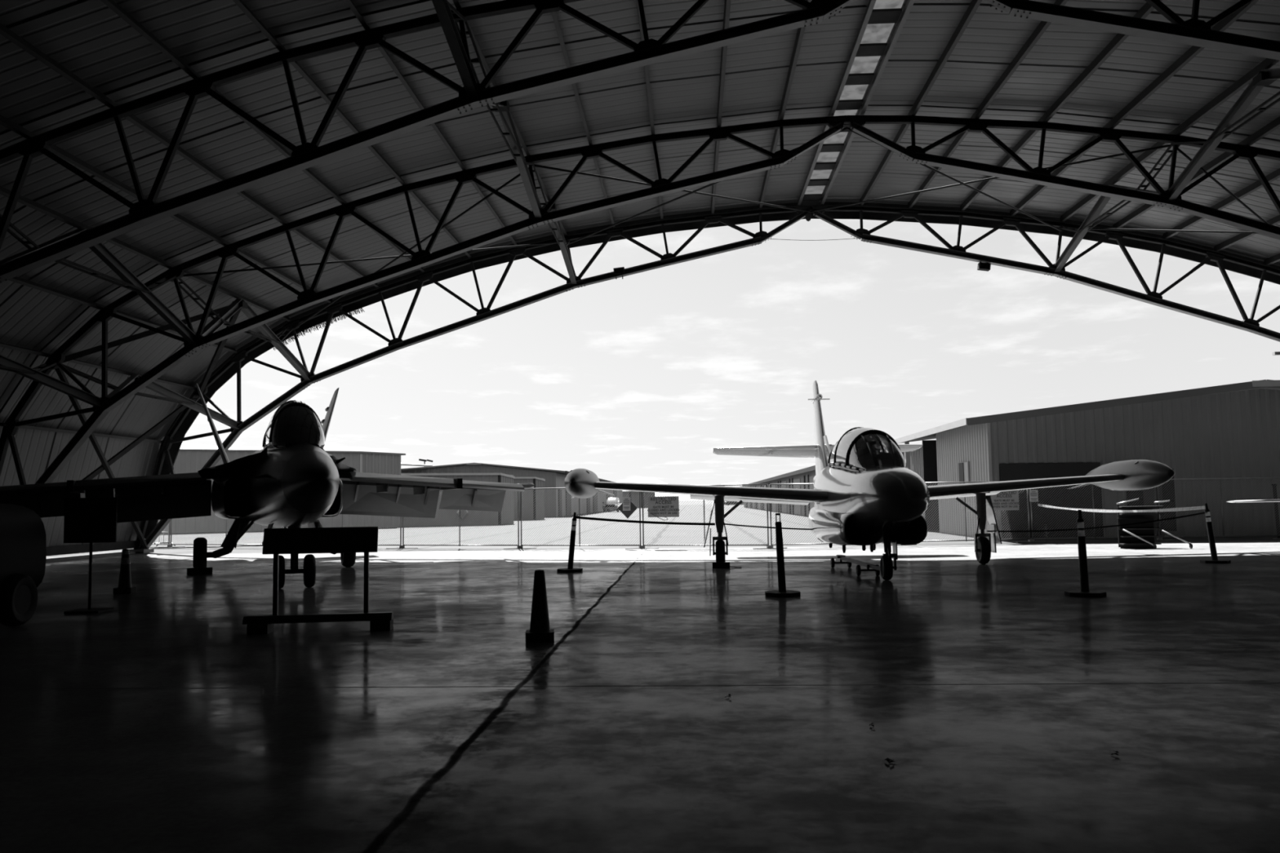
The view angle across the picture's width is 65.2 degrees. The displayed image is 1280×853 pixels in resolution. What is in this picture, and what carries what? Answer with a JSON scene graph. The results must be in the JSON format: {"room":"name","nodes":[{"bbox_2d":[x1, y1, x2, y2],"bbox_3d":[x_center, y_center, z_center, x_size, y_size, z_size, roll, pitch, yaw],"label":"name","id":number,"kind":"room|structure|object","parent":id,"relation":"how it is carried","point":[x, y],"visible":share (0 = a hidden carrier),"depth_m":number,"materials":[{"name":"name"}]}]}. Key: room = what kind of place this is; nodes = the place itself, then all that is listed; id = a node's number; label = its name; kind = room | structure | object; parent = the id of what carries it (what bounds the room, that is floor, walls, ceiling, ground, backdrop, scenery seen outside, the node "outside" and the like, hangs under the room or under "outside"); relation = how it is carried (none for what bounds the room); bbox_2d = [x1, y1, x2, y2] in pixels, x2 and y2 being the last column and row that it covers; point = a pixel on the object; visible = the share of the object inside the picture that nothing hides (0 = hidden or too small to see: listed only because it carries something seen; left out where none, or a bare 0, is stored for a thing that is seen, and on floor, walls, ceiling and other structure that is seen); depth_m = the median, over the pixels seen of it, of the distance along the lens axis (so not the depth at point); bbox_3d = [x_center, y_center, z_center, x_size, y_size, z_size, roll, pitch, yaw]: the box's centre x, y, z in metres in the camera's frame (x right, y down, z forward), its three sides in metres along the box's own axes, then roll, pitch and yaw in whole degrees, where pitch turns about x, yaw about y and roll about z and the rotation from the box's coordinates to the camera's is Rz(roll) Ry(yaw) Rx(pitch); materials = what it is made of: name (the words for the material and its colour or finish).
{"room":"aircraft hangar","nodes":[
{"label":"aircraft hangar","id":0,"kind":"room"},
{"bbox_2d":[0,0,869,555],"bbox_3d":[-6.692,-3.240,9.653,21.357,10.658,44.450,-1,-4,3],"label":"ceiling","id":1,"kind":"structure","parent":0,"point":[86,37],"depth_m":22.04,"materials":[{"name":"metal"}]},
{"bbox_2d":[144,200,1279,538],"bbox_3d":[5.418,-1.952,31.230,43.300,10.449,0.060,-1,-4,3],"label":"trim","id":2,"kind":"structure","parent":1,"relation":"attached to","point":[231,371],"depth_m":31.73,"materials":[{"name":"paint"}]},
{"bbox_2d":[273,306,364,351],"bbox_3d":[-10.286,-3.127,32.018,2.958,1.347,0.107,-1,-4,3],"label":"strip","id":3,"kind":"object","parent":2,"relation":"attached to","point":[305,330],"visible":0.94,"depth_m":32.01,"materials":[{"name":"paint"}]},
{"bbox_2d":[802,0,904,200],"bbox_3d":[4.207,-8.721,9.494,0.740,0.085,44.450,-1,-4,3],"label":"skylight","id":4,"kind":"object","parent":1,"relation":"attached to","point":[885,14],"visible":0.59,"depth_m":22.35,"materials":[{"name":"paint"}]},
{"bbox_2d":[0,541,1279,852],"bbox_3d":[4.308,1.980,7.670,43.400,0.100,43.390,-1,-4,3],"label":"floor","id":5,"kind":"structure","parent":0,"point":[1001,700],"depth_m":6.98,"materials":[{"name":"concrete"}]},
{"bbox_2d":[0,503,46,626],"bbox_3d":[-8.414,1.534,11.363,1.800,1.700,3.300,-1,-4,-1],"label":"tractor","id":6,"kind":"object","parent":5,"relation":"on","point":[23,545],"visible":1,"depth_m":12.29,"materials":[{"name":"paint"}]},
{"bbox_2d":[63,497,117,613],"bbox_3d":[-7.603,1.772,13.845,0.700,1.568,0.450,-1,-4,-3],"label":"notice board","id":7,"kind":"object","parent":5,"relation":"on","point":[86,520],"visible":1,"depth_m":13.83,"materials":[{"name":"black plastic"}]},
{"bbox_2d":[45,551,136,561],"bbox_3d":[-17.119,2.350,9.604,0.500,0.060,44.700,-1,-4,3],"label":"trim","id":8,"kind":"structure","parent":5,"relation":"on","point":[78,557],"depth_m":28.64,"materials":[{"name":"concrete"}]},
{"bbox_2d":[112,549,136,594],"bbox_3d":[-8.582,2.413,16.669,0.280,0.735,0.280,0,-4,-5],"label":"traffic cone","id":9,"kind":"object","parent":5,"relation":"on","point":[124,587],"visible":1,"depth_m":16.60,"materials":[{"name":"plastic"}]},
{"bbox_2d":[186,567,212,574],"bbox_3d":[-9.363,3.068,21.270,0.500,0.130,0.200,1,-5,-23],"label":"chock","id":10,"kind":"object","parent":5,"relation":"on","point":[195,571],"visible":1,"depth_m":21.20,"materials":[{"name":"rubber"}]},
{"bbox_2d":[0,383,534,588],"bbox_3d":[-7.440,0.789,20.796,11.811,4.550,16.680,1,-5,-23],"label":"jet","id":11,"kind":"object","parent":5,"relation":"on","point":[292,482],"visible":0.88,"depth_m":20.71,"materials":[{"name":"grey paint"}]},
{"bbox_2d":[242,526,393,635],"bbox_3d":[-3.636,1.732,11.353,1.620,1.164,0.300,0,-4,-7],"label":"stand","id":12,"kind":"object","parent":5,"relation":"on","point":[277,541],"visible":1,"depth_m":11.33,"materials":[{"name":"black metal"}]},
{"bbox_2d":[525,569,554,643],"bbox_3d":[-1.031,1.837,10.283,0.290,0.725,0.290,0,-4,-5],"label":"traffic cone","id":13,"kind":"object","parent":5,"relation":"on","point":[540,631],"visible":1,"depth_m":10.21,"materials":[{"name":"plastic"}]},
{"bbox_2d":[556,511,582,572],"bbox_3d":[-1.434,2.353,20.405,0.499,1.202,0.499,-1,-4,3],"label":"barrier post","id":14,"kind":"object","parent":5,"relation":"on","point":[570,568],"visible":1,"depth_m":20.35,"materials":[{"name":"plastic"}]},
{"bbox_2d":[576,515,715,525],"bbox_3d":[0.126,1.959,20.789,3.013,0.250,0.002,0,-4,-14],"label":"belt","id":15,"kind":"object","parent":14,"relation":"attached to","point":[577,517],"visible":1,"depth_m":20.77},
{"bbox_2d":[0,0,1279,283],"bbox_3d":[4.658,-2.715,16.335,43.400,10.546,0.600,-1,-4,3],"label":"roof truss","id":16,"kind":"object","parent":5,"relation":"on","point":[1195,32],"visible":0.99,"depth_m":16.95,"materials":[{"name":"metal"}]},
{"bbox_2d":[431,0,478,99],"bbox_3d":[-3.156,-6.562,13.354,0.472,1.577,7.381,-1,-4,3],"label":"frame","id":17,"kind":"object","parent":16,"relation":"attached to","point":[444,10],"visible":1,"depth_m":15.92,"materials":[{"name":"grey metal"}]},
{"bbox_2d":[1166,67,1279,202],"bbox_3d":[12.365,-6.302,19.866,0.472,1.577,7.381,-1,-4,3],"label":"frame","id":18,"kind":"object","parent":16,"relation":"attached to","point":[1264,77],"visible":1,"depth_m":20.99,"materials":[{"name":"grey metal"}]},
{"bbox_2d":[0,115,1279,484],"bbox_3d":[5.032,-2.182,23.606,43.400,10.546,0.600,-1,-4,3],"label":"roof truss","id":19,"kind":"object","parent":5,"relation":"on","point":[1040,175],"visible":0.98,"depth_m":24.17,"materials":[{"name":"metal"}]},
{"bbox_2d":[0,354,105,408],"bbox_3d":[-13.960,-1.344,20.857,1.555,1.332,7.407,-1,-4,3],"label":"frame","id":20,"kind":"object","parent":19,"relation":"attached to","point":[8,364],"visible":1,"depth_m":23.16,"materials":[{"name":"grey metal"}]},
{"bbox_2d":[0,213,197,345],"bbox_3d":[-11.379,-3.181,20.858,0.836,1.911,7.410,-1,-4,3],"label":"brace","id":21,"kind":"object","parent":19,"relation":"attached to","point":[133,283],"visible":0.74,"depth_m":21.84,"materials":[{"name":"grey metal"}]},
{"bbox_2d":[81,393,199,479],"bbox_3d":[-15.054,1.135,28.060,0.100,4.951,7.593,-2,-4,17],"label":"brace","id":22,"kind":"object","parent":19,"relation":"attached to","point":[182,407],"visible":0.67,"depth_m":29.24,"materials":[{"name":"paint"}]},
{"bbox_2d":[62,305,228,363],"bbox_3d":[-12.845,-2.501,26.381,0.120,2.218,4.762,-5,-6,42],"label":"brace","id":23,"kind":"object","parent":19,"relation":"attached to","point":[95,349],"visible":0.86,"depth_m":25.85,"materials":[{"name":"paint"}]},
{"bbox_2d":[455,19,542,220],"bbox_3d":[-2.782,-6.029,20.625,0.472,1.577,7.381,-1,-4,3],"label":"frame","id":24,"kind":"object","parent":19,"relation":"attached to","point":[503,108],"visible":0.73,"depth_m":21.47,"materials":[{"name":"grey metal"}]},
{"bbox_2d":[121,204,1279,553],"bbox_3d":[5.406,-1.649,30.877,43.400,10.546,0.600,-1,-4,3],"label":"roof truss","id":25,"kind":"object","parent":5,"relation":"on","point":[1250,325],"visible":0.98,"depth_m":31.33,"materials":[{"name":"metal"}]},
{"bbox_2d":[0,422,163,443],"bbox_3d":[-16.394,-1.114,9.881,0.215,0.081,44.220,-1,-4,3],"label":"purlin","id":26,"kind":"structure","parent":25,"relation":"attached to","point":[1,424],"depth_m":27.14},
{"bbox_2d":[46,540,137,555],"bbox_3d":[-17.037,2.107,9.718,0.060,0.220,44.300,-1,-4,3],"label":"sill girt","id":27,"kind":"structure","parent":25,"relation":"attached to","point":[122,544],"depth_m":29.04,"materials":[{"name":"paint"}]},
{"bbox_2d":[0,342,196,390],"bbox_3d":[-15.297,-2.829,9.950,0.205,0.140,44.220,-1,-4,3],"label":"purlin","id":28,"kind":"structure","parent":25,"relation":"attached to","point":[2,344],"depth_m":26.16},
{"bbox_2d":[54,367,148,549],"bbox_3d":[-14.964,1.134,28.056,0.100,4.951,7.552,0,-4,-10],"label":"brace","id":29,"kind":"object","parent":25,"relation":"attached to","point":[59,371],"visible":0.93,"depth_m":27.30,"materials":[{"name":"paint"}]},
{"bbox_2d":[8,276,237,353],"bbox_3d":[-14.012,-4.014,9.971,0.182,0.171,44.220,-1,-4,3],"label":"purlin","id":30,"kind":"structure","parent":25,"relation":"attached to","point":[18,280],"depth_m":23.89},
{"bbox_2d":[0,186,291,321],"bbox_3d":[-12.299,-5.024,9.957,0.158,0.187,44.220,-1,-4,3],"label":"purlin","id":31,"kind":"structure","parent":25,"relation":"attached to","point":[3,191],"depth_m":22.73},
{"bbox_2d":[62,364,239,429],"bbox_3d":[-13.586,-0.811,28.128,1.555,1.332,7.407,-1,-4,3],"label":"frame","id":32,"kind":"object","parent":25,"relation":"attached to","point":[171,396],"visible":0.84,"depth_m":29.02,"materials":[{"name":"grey metal"}]},
{"bbox_2d":[0,115,333,304],"bbox_3d":[-10.922,-5.577,9.927,0.143,0.193,44.220,-1,-4,3],"label":"purlin","id":33,"kind":"structure","parent":25,"relation":"on","point":[4,122],"depth_m":20.02,"materials":[{"name":"metal"}]},
{"bbox_2d":[197,308,241,394],"bbox_3d":[-12.658,-2.234,30.016,0.120,2.218,4.762,2,-5,-36],"label":"brace","id":34,"kind":"object","parent":25,"relation":"attached to","point":[233,319],"visible":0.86,"depth_m":30.22,"materials":[{"name":"paint"}]},
{"bbox_2d":[178,278,311,381],"bbox_3d":[-11.005,-2.648,28.129,0.836,1.911,7.410,-1,-4,3],"label":"frame","id":35,"kind":"object","parent":25,"relation":"attached to","point":[220,320],"visible":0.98,"depth_m":28.40,"materials":[{"name":"grey metal"}]},
{"bbox_2d":[183,241,557,276],"bbox_3d":[-6.893,-4.757,28.073,11.467,2.577,0.056,2,-5,-37],"label":"rod","id":36,"kind":"object","parent":25,"relation":"attached to","point":[555,242],"visible":0.7,"depth_m":27.15,"materials":[{"name":"paint"}]},
{"bbox_2d":[292,167,528,330],"bbox_3d":[-6.891,-4.667,28.066,11.467,2.577,0.056,-5,-6,42],"label":"rod","id":37,"kind":"object","parent":25,"relation":"attached to","point":[518,175],"visible":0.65,"depth_m":27.05,"materials":[{"name":"paint"}]},
{"bbox_2d":[344,0,517,245],"bbox_3d":[-5.041,-7.389,9.757,0.119,0.199,44.220,-1,-4,3],"label":"purlin","id":38,"kind":"structure","parent":25,"relation":"on","point":[349,2],"depth_m":19.99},
{"bbox_2d":[452,0,567,235],"bbox_3d":[-3.471,-7.729,9.701,0.112,0.200,44.220,-1,-4,3],"label":"purlin","id":39,"kind":"structure","parent":25,"relation":"attached to","point":[456,3],"depth_m":21.99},
{"bbox_2d":[528,164,577,284],"bbox_3d":[-2.408,-5.496,27.896,0.472,1.577,7.381,-1,-4,3],"label":"frame","id":40,"kind":"object","parent":25,"relation":"attached to","point":[560,238],"visible":0.66,"depth_m":29.18,"materials":[{"name":"grey metal"}]},
{"bbox_2d":[551,12,615,226],"bbox_3d":[-1.951,-7.967,9.640,0.107,0.200,44.220,-1,-4,3],"label":"purlin","id":41,"kind":"structure","parent":25,"relation":"attached to","point":[553,14],"depth_m":21.60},
{"bbox_2d":[532,164,810,213],"bbox_3d":[1.322,-6.536,27.780,10.592,0.788,0.056,3,-6,-41],"label":"rod","id":42,"kind":"object","parent":25,"relation":"attached to","point":[535,166],"visible":0.8,"depth_m":26.81,"materials":[{"name":"paint"}]},
{"bbox_2d":[568,127,847,244],"bbox_3d":[1.323,-6.446,27.774,0.056,0.788,10.592,3,-6,-43],"label":"rod","id":43,"kind":"object","parent":25,"relation":"attached to","point":[845,128],"visible":0.65,"depth_m":28.79,"materials":[{"name":"paint"}]},
{"bbox_2d":[711,0,730,213],"bbox_3d":[1.149,-8.365,9.510,0.097,0.200,44.220,-1,-4,3],"label":"roof purlin","id":44,"kind":"structure","parent":25,"relation":"on","point":[727,2],"depth_m":21.96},
{"bbox_2d":[758,0,812,208],"bbox_3d":[2.639,-8.522,9.445,0.092,0.200,44.220,-1,-4,3],"label":"roof purlin","id":45,"kind":"structure","parent":25,"relation":"attached to","point":[800,33],"depth_m":22.57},
{"bbox_2d":[797,0,875,205],"bbox_3d":[3.843,-8.626,9.390,0.090,0.220,44.220,-1,-4,3],"label":"ridge purlin","id":46,"kind":"object","parent":25,"relation":"attached to","point":[871,4],"visible":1,"depth_m":22.02,"materials":[{"name":"grey metal"}]},
{"bbox_2d":[820,0,915,204],"bbox_3d":[4.562,-8.639,9.354,0.090,0.220,44.220,-1,-4,3],"label":"ridge purlin","id":47,"kind":"object","parent":25,"relation":"attached to","point":[908,5],"visible":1,"depth_m":22.11,"materials":[{"name":"grey metal"}]},
{"bbox_2d":[859,0,982,205],"bbox_3d":[5.772,-8.580,9.288,0.081,0.205,44.220,-1,-4,3],"label":"roof purlin","id":48,"kind":"structure","parent":25,"relation":"attached to","point":[975,4],"depth_m":22.04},
{"bbox_2d":[846,127,1062,231],"bbox_3d":[8.983,-6.584,27.390,10.592,0.788,0.056,3,-6,-41],"label":"rod","id":49,"kind":"object","parent":25,"relation":"attached to","point":[848,128],"visible":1,"depth_m":27.68,"materials":[{"name":"paint"}]},
{"bbox_2d":[907,0,1068,208],"bbox_3d":[7.263,-8.477,9.204,0.081,0.206,44.220,-1,-4,3],"label":"roof purlin","id":50,"kind":"structure","parent":25,"relation":"on","point":[1042,26],"depth_m":22.14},
{"bbox_2d":[810,144,1173,213],"bbox_3d":[8.981,-6.674,27.396,0.056,0.788,10.592,3,-6,-43],"label":"rod","id":51,"kind":"object","parent":25,"relation":"attached to","point":[1167,145],"visible":0.9,"depth_m":27.33,"materials":[{"name":"paint"}]},
{"bbox_2d":[1053,143,1180,272],"bbox_3d":[12.739,-5.769,27.137,0.472,1.577,7.381,-1,-4,3],"label":"frame","id":52,"kind":"object","parent":25,"relation":"attached to","point":[1091,218],"visible":0.73,"depth_m":28.04,"materials":[{"name":"grey metal"}]},
{"bbox_2d":[1072,227,1257,233],"bbox_3d":[17.243,-5.192,26.863,11.467,2.577,0.056,-5,-6,42],"label":"rod","id":53,"kind":"object","parent":25,"relation":"attached to","point":[1092,228],"visible":0.71,"depth_m":28.68,"materials":[{"name":"paint"}]},
{"bbox_2d":[1059,57,1279,221],"bbox_3d":[11.892,-8.010,8.931,0.081,0.210,44.220,-1,-4,3],"label":"roof purlin","id":54,"kind":"structure","parent":25,"relation":"attached to","point":[1267,64],"depth_m":22.83,"materials":[{"name":"metal"}]},
{"bbox_2d":[1112,116,1279,228],"bbox_3d":[13.467,-7.727,8.829,0.081,0.212,44.220,-1,-4,3],"label":"roof purlin","id":55,"kind":"structure","parent":25,"relation":"on","point":[1273,126],"depth_m":24.70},
{"bbox_2d":[1162,168,1279,239],"bbox_3d":[14.953,-7.433,8.731,0.081,0.214,44.220,-1,-4,3],"label":"roof purlin","id":56,"kind":"structure","parent":25,"relation":"attached to","point":[1275,175],"depth_m":26.96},
{"bbox_2d":[1177,147,1269,224],"bbox_3d":[17.244,-5.102,26.856,11.467,2.577,0.056,2,-5,-37],"label":"rod","id":57,"kind":"object","parent":25,"relation":"attached to","point":[1187,157],"visible":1,"depth_m":24.98,"materials":[{"name":"paint"}]},
{"bbox_2d":[641,484,768,546],"bbox_3d":[1.872,2.627,29.126,3.745,1.849,0.048,-2,-4,15],"label":"fence","id":58,"kind":"object","parent":5,"relation":"on","point":[744,485],"visible":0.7,"depth_m":29.10,"materials":[{"name":"metal"}]},
{"bbox_2d":[647,496,679,517],"bbox_3d":[0.688,2.360,29.435,0.976,0.609,0.012,-2,-4,15],"label":"warning sign","id":59,"kind":"object","parent":58,"relation":"attached to","point":[659,506],"visible":1,"depth_m":29.43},
{"bbox_2d":[764,513,800,597],"bbox_3d":[2.086,1.881,14.727,0.499,1.205,0.499,-1,-4,3],"label":"barrier post","id":60,"kind":"object","parent":5,"relation":"on","point":[782,592],"visible":1,"depth_m":14.67,"materials":[{"name":"plastic"}]},
{"bbox_2d":[724,523,812,529],"bbox_3d":[2.793,2.114,21.097,2.013,0.170,0.003,-1,-4,3],"label":"belt","id":61,"kind":"object","parent":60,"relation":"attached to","point":[725,523],"visible":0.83,"depth_m":21.11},
{"bbox_2d":[830,555,880,575],"bbox_3d":[4.125,2.646,18.949,0.415,0.245,3.076,-1,-4,-1],"label":"bar","id":62,"kind":"object","parent":5,"relation":"on","point":[876,568],"visible":1,"depth_m":18.63,"materials":[{"name":"metal"}]},
{"bbox_2d":[564,380,1174,580],"bbox_3d":[4.395,0.663,21.116,12.060,4.489,11.490,-1,-4,3],"label":"jet","id":63,"kind":"object","parent":5,"relation":"on","point":[864,492],"visible":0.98,"depth_m":19.64,"materials":[{"name":"grey paint"}]},
{"bbox_2d":[840,448,860,463],"bbox_3d":[4.313,0.659,19.484,0.760,0.480,0.350,-1,-4,3],"label":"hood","id":64,"kind":"object","parent":63,"relation":"attached to","point":[853,457],"depth_m":19.34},
{"bbox_2d":[854,452,901,468],"bbox_3d":[4.223,0.658,17.691,0.760,0.420,0.470,-1,-4,3],"label":"windshield","id":65,"kind":"object","parent":63,"relation":"attached to","point":[864,460],"depth_m":17.50},
{"bbox_2d":[1064,510,1106,597],"bbox_3d":[6.251,1.777,14.099,0.499,1.200,0.499,-1,-4,3],"label":"barrier post","id":66,"kind":"object","parent":5,"relation":"on","point":[1084,592],"visible":1,"depth_m":14.05,"materials":[{"name":"plastic"}]},
{"bbox_2d":[1116,497,1192,549],"bbox_3d":[13.237,2.521,25.974,1.654,1.350,1.095,-1,-4,3],"label":"stairs","id":67,"kind":"structure","parent":5,"relation":"on","point":[1141,535],"depth_m":26.04,"materials":[{"name":"grey metal"}]},
{"bbox_2d":[1200,502,1231,564],"bbox_3d":[11.611,2.154,20.240,0.499,1.202,0.499,-1,-4,3],"label":"barrier post","id":68,"kind":"object","parent":5,"relation":"on","point":[1214,559],"visible":1,"depth_m":20.19,"materials":[{"name":"plastic"}]},
{"bbox_2d":[986,511,1204,532],"bbox_3d":[9.374,1.966,20.574,4.312,0.380,0.003,-1,-4,8],"label":"belt","id":69,"kind":"object","parent":68,"relation":"attached to","point":[1203,512],"visible":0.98,"depth_m":20.55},
{"bbox_2d":[1037,503,1204,512],"bbox_3d":[11.728,2.061,25.161,0.003,0.205,9.843,-1,-4,3],"label":"caution tape","id":70,"kind":"object","parent":68,"relation":"attached to","point":[1196,508],"visible":0.98,"depth_m":23.81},
{"bbox_2d":[1226,498,1279,502],"bbox_3d":[19.591,1.788,23.590,8.908,2.200,7.128,-4,-6,41],"label":"glider","id":71,"kind":"object","parent":5,"relation":"on","point":[1273,500],"visible":1,"depth_m":23.62,"materials":[{"name":"metal"}]},
{"bbox_3d":[3.536,-4.314,-5.478,43.400,10.546,0.600,-1,-4,3],"label":"roof truss","id":72,"kind":"object","parent":5,"relation":"on","visible":0},
{"bbox_2d":[0,23,379,288],"bbox_3d":[-9.466,-6.095,9.890,0.138,0.195,44.220,-1,-4,3],"label":"purlin","id":73,"kind":"structure","parent":72,"relation":"on","point":[5,32],"depth_m":18.16,"materials":[{"name":"metal"}]},
{"bbox_2d":[100,0,424,272],"bbox_3d":[-8.011,-6.581,9.850,0.134,0.196,44.220,-1,-4,3],"label":"purlin","id":74,"kind":"structure","parent":72,"relation":"on","point":[111,4],"depth_m":17.05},
{"bbox_2d":[232,0,471,257],"bbox_3d":[-6.522,-7.040,9.807,0.126,0.198,44.220,-1,-4,3],"label":"purlin","id":75,"kind":"structure","parent":72,"relation":"on","point":[239,3],"depth_m":19.11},
{"bbox_2d":[636,0,663,219],"bbox_3d":[-0.441,-8.205,9.580,0.102,0.200,44.220,-1,-4,3],"label":"roof purlin","id":76,"kind":"structure","parent":72,"relation":"on","point":[646,68],"depth_m":22.13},
{"bbox_2d":[960,0,1162,210],"bbox_3d":[8.855,-8.375,9.114,0.081,0.208,44.220,-1,-4,3],"label":"roof purlin","id":77,"kind":"structure","parent":72,"relation":"on","point":[1146,9],"depth_m":22.09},
{"bbox_2d":[1009,0,1258,216],"bbox_3d":[10.368,-8.193,9.023,0.081,0.209,44.220,-1,-4,3],"label":"roof purlin","id":78,"kind":"structure","parent":72,"relation":"on","point":[1224,24],"depth_m":21.57,"materials":[{"name":"metal"}]},
{"bbox_2d":[1213,214,1279,251],"bbox_3d":[16.451,-7.029,8.625,0.081,0.215,44.220,-1,-4,3],"label":"roof purlin","id":79,"kind":"structure","parent":72,"relation":"on","point":[1275,220],"depth_m":29.25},
{"bbox_2d":[818,0,1279,266],"bbox_3d":[15.257,-3.636,8.553,21.357,10.658,44.450,-1,-4,3],"label":"ceiling","id":80,"kind":"structure","parent":0,"point":[992,39],"depth_m":23.10,"materials":[{"name":"metal"}]},
{"label":"outside","id":81,"kind":"structure","parent":0,"visible":0},
{"bbox_2d":[53,504,1279,555],"bbox_3d":[8.460,13.496,163.935,500.000,0.100,270.000,-1,-4,3],"label":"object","id":82,"kind":"structure","parent":81,"point":[619,539],"depth_m":40.02,"materials":[{"name":"concrete"}]},
{"bbox_2d":[170,510,279,545],"bbox_3d":[-14.388,3.280,34.794,5.156,1.849,0.044,-3,-5,22],"label":"fence","id":83,"kind":"object","parent":82,"relation":"on","point":[171,520],"visible":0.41,"depth_m":35.08,"materials":[{"name":"metal"}]},
{"bbox_2d":[157,448,405,533],"bbox_3d":[-20.977,3.824,60.514,11.160,4.750,18.822,-2,-4,18],"label":"box building","id":84,"kind":"structure","parent":82,"relation":"on","point":[188,460],"depth_m":59.45,"materials":[{"name":"metal"}]},
{"bbox_2d":[180,443,432,466],"bbox_3d":[-31.627,4.544,86.634,24.000,7.475,14.000,-1,-4,3],"label":"building","id":85,"kind":"structure","parent":82,"relation":"on","point":[184,446],"depth_m":91.38,"materials":[{"name":"metal"}]},
{"bbox_2d":[285,514,401,546],"bbox_3d":[-9.819,3.081,33.000,4.577,1.849,0.046,-2,-5,21],"label":"fence","id":86,"kind":"object","parent":82,"relation":"on","point":[342,518],"visible":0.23,"depth_m":32.43,"materials":[{"name":"metal"}]},
{"bbox_2d":[400,472,515,526],"bbox_3d":[-12.449,4.867,66.702,7.941,3.340,6.092,1,-5,-20],"label":"storage shed","id":87,"kind":"object","parent":82,"relation":"on","point":[482,477],"visible":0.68,"depth_m":64.24,"materials":[{"name":"paint"}]},
{"bbox_2d":[402,489,519,546],"bbox_3d":[-5.681,2.912,31.508,4.136,1.849,0.044,-2,-4,19],"label":"fence","id":88,"kind":"object","parent":82,"relation":"on","point":[459,510],"visible":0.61,"depth_m":31.42,"materials":[{"name":"metal"}]},
{"bbox_2d":[400,462,622,517],"bbox_3d":[-16.390,9.330,138.661,23.850,5.180,91.100,-1,-4,3],"label":"hangar","id":89,"kind":"structure","parent":82,"relation":"on","point":[553,478],"depth_m":93.97,"materials":[{"name":"metal"}]},
{"bbox_2d":[513,476,545,519],"bbox_3d":[-11.051,5.920,81.865,6.695,3.440,8.191,-1,-4,3],"label":"shed","id":90,"kind":"object","parent":82,"relation":"on","point":[539,482],"visible":0.41,"depth_m":80.18,"materials":[{"name":"paint"}]},
{"bbox_2d":[520,487,640,546],"bbox_3d":[-1.829,2.762,30.230,3.894,1.849,0.045,-2,-4,18],"label":"fence","id":91,"kind":"object","parent":82,"relation":"on","point":[558,488],"visible":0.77,"depth_m":30.24,"materials":[{"name":"metal"}]},
{"bbox_2d":[617,501,637,518],"bbox_3d":[-0.370,2.429,29.740,0.620,0.620,0.006,-2,-4,18],"label":"diamond sign","id":92,"kind":"object","parent":91,"relation":"attached to","point":[633,508],"visible":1,"depth_m":29.71,"materials":[{"name":"metal"}]},
{"bbox_2d":[602,497,622,511],"bbox_3d":[-3.518,10.199,130.537,2.400,1.880,5.525,-1,-4,7],"label":"pickup truck","id":93,"kind":"object","parent":82,"relation":"on","point":[606,506],"visible":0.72,"depth_m":129.18,"materials":[{"name":"paint"}]},
{"bbox_2d":[622,490,655,507],"bbox_3d":[-2.281,14.263,195.103,11.500,3.275,10.500,-1,-4,3],"label":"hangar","id":94,"kind":"structure","parent":82,"relation":"on","point":[633,495],"depth_m":192.52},
{"bbox_2d":[768,483,833,545],"bbox_3d":[5.693,2.572,29.115,4.062,1.849,0.044,0,-4,-14],"label":"fence","id":95,"kind":"object","parent":82,"relation":"on","point":[786,484],"visible":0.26,"depth_m":28.79,"materials":[{"name":"metal"}]},
{"bbox_2d":[740,452,904,516],"bbox_3d":[18.968,7.148,114.463,9.847,4.949,116.000,-1,-4,3],"label":"hangar","id":96,"kind":"structure","parent":82,"relation":"on","point":[806,475],"depth_m":89.22,"materials":[{"name":"metal"}]},
{"bbox_2d":[921,480,1030,542],"bbox_3d":[9.714,2.569,29.856,4.038,1.849,0.046,0,-4,-7],"label":"fence","id":97,"kind":"object","parent":82,"relation":"on","point":[928,482],"visible":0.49,"depth_m":29.86,"materials":[{"name":"metal"}]},
{"bbox_2d":[990,490,1019,510],"bbox_3d":[10.925,2.209,29.993,0.981,0.612,0.012,0,-4,-7],"label":"warning sign","id":98,"kind":"object","parent":97,"relation":"attached to","point":[1003,500],"visible":0.87,"depth_m":30.00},
{"bbox_2d":[894,379,1279,538],"bbox_3d":[20.452,1.512,38.992,18.998,4.999,14.410,-1,-4,3],"label":"hangar","id":99,"kind":"structure","parent":82,"relation":"on","point":[1233,430],"depth_m":32.41,"materials":[{"name":"metal"}]},
{"bbox_2d":[1030,484,1157,539],"bbox_3d":[13.658,2.530,30.094,3.788,1.849,0.047,-1,-4,0],"label":"fence","id":100,"kind":"object","parent":82,"relation":"on","point":[1154,491],"visible":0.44,"depth_m":30.09,"materials":[{"name":"metal"}]},
{"bbox_2d":[1157,477,1279,537],"bbox_3d":[17.511,2.475,30.091,3.827,1.849,0.044,-1,-4,0],"label":"fence","id":101,"kind":"object","parent":82,"relation":"on","point":[1246,478],"visible":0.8,"depth_m":30.09,"materials":[{"name":"metal"}]},
{"bbox_2d":[1271,484,1279,537],"bbox_3d":[19.433,2.580,30.538,0.170,1.653,0.133,-1,-4,3],"label":"post","id":102,"kind":"object","parent":82,"relation":"on","point":[1277,513],"visible":0.75,"depth_m":30.51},
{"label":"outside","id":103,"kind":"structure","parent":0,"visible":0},
{"bbox_2d":[679,500,715,504],"bbox_3d":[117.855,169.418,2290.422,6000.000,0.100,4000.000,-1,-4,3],"label":"ground","id":104,"kind":"structure","parent":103,"point":[680,501],"depth_m":538.76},
{"bbox_2d":[616,479,741,500],"bbox_3d":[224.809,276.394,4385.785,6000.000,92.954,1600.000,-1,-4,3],"label":"range","id":105,"kind":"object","parent":104,"relation":"on","point":[686,497],"visible":0.04,"depth_m":4159.25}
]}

